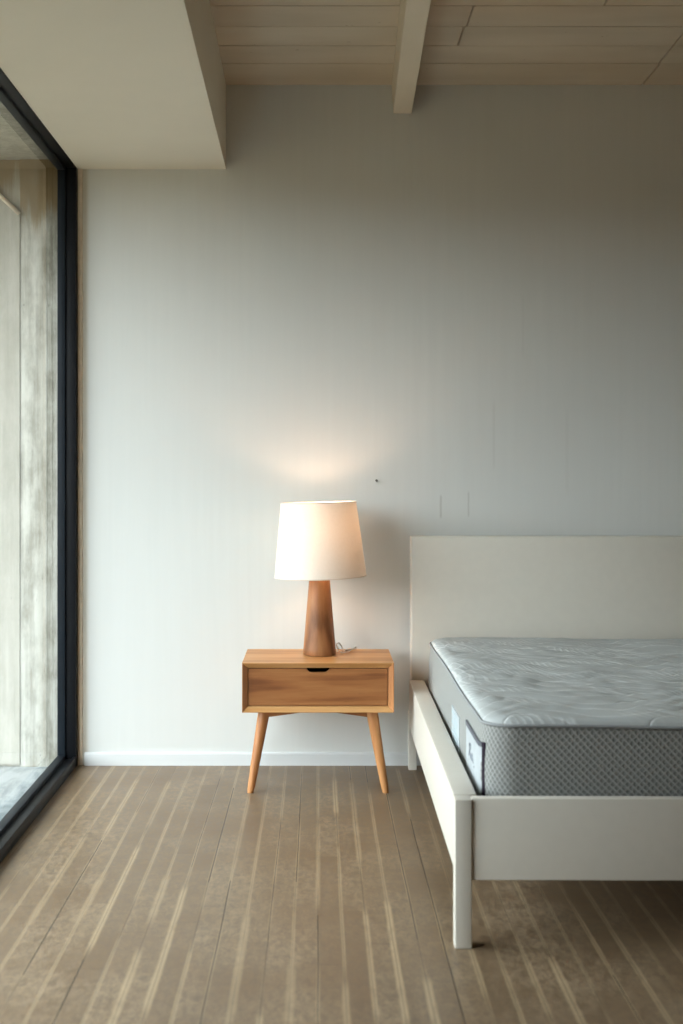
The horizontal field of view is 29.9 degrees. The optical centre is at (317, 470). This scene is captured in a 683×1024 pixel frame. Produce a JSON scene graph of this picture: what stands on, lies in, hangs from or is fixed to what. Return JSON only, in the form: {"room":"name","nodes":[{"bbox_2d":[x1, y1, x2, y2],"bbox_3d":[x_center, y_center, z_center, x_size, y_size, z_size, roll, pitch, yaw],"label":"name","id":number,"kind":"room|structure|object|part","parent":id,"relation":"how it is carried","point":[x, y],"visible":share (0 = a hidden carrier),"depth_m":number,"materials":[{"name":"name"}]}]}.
{"room":"bedroom","nodes":[
{"label":"bedroom","id":0,"kind":"room"},
{"bbox_2d":[0,84,682,765],"bbox_3d":[0.510,-0.194,5.610,7.620,2.968,0.420,0,0,0],"label":"wall","id":1,"kind":"structure","parent":0,"point":[468,303],"depth_m":5.40,"materials":[{"name":"paint"}]},
{"bbox_2d":[0,193,20,214],"bbox_3d":[-1.381,-1.199,5.408,0.250,0.237,0.018,0,0,0],"label":"trim","id":2,"kind":"structure","parent":1,"relation":"attached to","point":[2,197],"depth_m":5.40,"materials":[{"name":"beige"}]},
{"bbox_2d":[84,752,420,765],"bbox_3d":[1.609,1.213,5.394,5.183,0.055,0.013,0,0,0],"label":"baseboard","id":3,"kind":"structure","parent":1,"relation":"attached to","point":[90,758],"depth_m":5.39,"materials":[{"name":"paint"}]},
{"bbox_2d":[0,765,682,1023],"bbox_3d":[1.603,1.300,1.390,5.433,0.120,8.220,0,0,0],"label":"floor","id":4,"kind":"structure","parent":0,"point":[136,894],"depth_m":3.52,"materials":[{"name":"brown wood"}]},
{"bbox_2d":[242,649,393,792],"bbox_3d":[0.000,0.988,5.093,0.582,0.505,0.389,0,0,0],"label":"nightstand","id":5,"kind":"object","parent":4,"relation":"on","point":[275,682],"visible":1,"depth_m":4.92,"materials":[{"name":"brown wood"}]},
{"bbox_3d":[-0.229,1.083,4.961,0.088,0.314,0.074,0,0,0],"label":"leg","id":6,"kind":"part","parent":5,"relation":"part of","materials":[{"name":"brown wood"}]},
{"bbox_3d":[0.000,0.831,4.927,0.535,0.142,0.018,0,0,0],"label":"drawer","id":7,"kind":"part","parent":5,"relation":"part of","materials":[{"name":"brown wood"}]},
{"bbox_3d":[0.000,0.941,4.975,0.410,0.031,0.024,0,0,0],"label":"apron rail","id":8,"kind":"part","parent":5,"relation":"part of","materials":[{"name":"brown wood"}]},
{"bbox_2d":[274,501,366,656],"bbox_3d":[0.010,0.443,5.121,0.372,0.645,0.374,0,0,0],"label":"table lamp","id":9,"kind":"object","parent":5,"relation":"on","point":[320,542],"visible":0.98,"depth_m":5.00,"materials":[{"name":"white fabric"}]},
{"bbox_3d":[0.010,0.274,5.120,0.368,0.307,0.368,0,0,0],"label":"lamp shade","id":10,"kind":"part","parent":9,"relation":"part of","materials":[{"name":"fabric"}]},
{"bbox_3d":[0.129,0.729,5.215,0.052,0.072,0.194,0,0,34],"label":"power cord","id":11,"kind":"part","parent":9,"relation":"part of","materials":[{"name":"white plastic"}]},
{"bbox_3d":[0.229,1.083,4.961,0.088,0.314,0.074,0,0,0],"label":"leg","id":12,"kind":"part","parent":5,"relation":"part of","materials":[{"name":"brown wood"}]},
{"bbox_2d":[408,535,682,948],"bbox_3d":[1.113,0.754,4.326,1.500,0.972,2.022,0,0,0],"label":"frame","id":13,"kind":"object","parent":4,"relation":"on","point":[469,586],"visible":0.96,"depth_m":5.20,"materials":[{"name":"paint"}]},
{"bbox_3d":[0.392,1.120,5.324,0.034,0.240,0.037,0,0,0],"label":"leg","id":14,"kind":"part","parent":13,"relation":"part of","materials":[{"name":"paint"}]},
{"bbox_3d":[0.394,0.947,4.291,0.062,0.191,1.839,0,0,0],"label":"rail","id":15,"kind":"part","parent":13,"relation":"part of","materials":[{"name":"paint"}]},
{"bbox_3d":[0.378,1.047,3.346,0.044,0.387,0.050,0,0,0],"label":"leg","id":16,"kind":"part","parent":13,"relation":"part of","materials":[{"name":"paint"}]},
{"bbox_3d":[1.121,0.638,5.268,1.478,0.740,0.125,0,0,0],"label":"headboard","id":17,"kind":"part","parent":13,"relation":"part of","materials":[{"name":"paint"}]},
{"bbox_2d":[429,637,682,795],"bbox_3d":[1.109,0.804,4.287,1.347,0.295,1.761,0,0,0],"label":"mattress","id":18,"kind":"object","parent":13,"relation":"on","point":[521,716],"visible":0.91,"depth_m":3.60,"materials":[{"name":"white fabric"}]},
{"bbox_3d":[1.111,0.674,4.287,1.328,0.037,1.745,0,0,0],"label":"panel","id":19,"kind":"part","parent":18,"relation":"part of","materials":[{"name":"white fabric"}]},
{"bbox_3d":[1.106,0.957,3.335,1.411,0.213,0.028,0,0,0],"label":"footboard","id":20,"kind":"part","parent":13,"relation":"part of","materials":[{"name":"paint"}]},
{"bbox_2d":[210,0,682,84],"bbox_3d":[1.544,-1.643,1.400,5.313,0.030,8.000,0,0,0],"label":"ceiling","id":21,"kind":"structure","parent":0,"point":[261,42],"depth_m":4.84,"materials":[{"name":"beige wood"}]},
{"bbox_2d":[0,0,225,168],"bbox_3d":[-0.648,-1.475,1.400,0.729,0.405,8.000,0,0,0],"label":"soffit","id":22,"kind":"structure","parent":21,"relation":"attached to","point":[117,84],"depth_m":4.18,"materials":[{"name":"paint"}]},
{"bbox_2d":[392,0,430,113],"bbox_3d":[0.250,-1.572,1.400,0.086,0.131,8.005,0,0,1],"label":"beam","id":23,"kind":"structure","parent":21,"relation":"attached to","point":[413,14],"depth_m":4.64,"materials":[{"name":"paint"}]},
{"bbox_3d":[-1.063,-0.016,-0.250,0.100,2.513,4.700,0,0,0],"label":"wall","id":24,"kind":"structure","parent":0,"visible":0},
{"bbox_2d":[0,68,82,862],"bbox_3d":[-1.028,-0.040,3.745,0.096,2.560,3.330,0,0,0],"label":"window","id":25,"kind":"structure","parent":24,"relation":"in","point":[14,824],"depth_m":5.35,"materials":[{"name":"black metal"}]},
{"label":"outside","id":26,"kind":"structure","parent":0,"visible":0},
{"bbox_2d":[0,101,47,159],"bbox_3d":[-1.506,-1.515,1.200,0.987,0.390,9.400,0,0,0],"label":"roof overhang","id":27,"kind":"object","parent":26,"point":[15,143],"depth_m":5.14,"materials":[{"name":"concrete"}]},
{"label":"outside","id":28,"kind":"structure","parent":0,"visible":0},
{"bbox_2d":[0,766,46,820],"bbox_3d":[-1.411,1.396,1.200,0.677,0.288,10.400,0,0,0],"label":"ground","id":29,"kind":"structure","parent":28,"point":[15,781],"depth_m":5.15,"materials":[{"name":"white snow"}]},
{"bbox_2d":[20,159,56,766],"bbox_3d":[-1.138,-0.035,5.619,0.248,2.650,0.401,0,0,0],"label":"pier","id":30,"kind":"structure","parent":29,"relation":"on","point":[38,177],"depth_m":5.42,"materials":[{"name":"concrete"}]}
]}

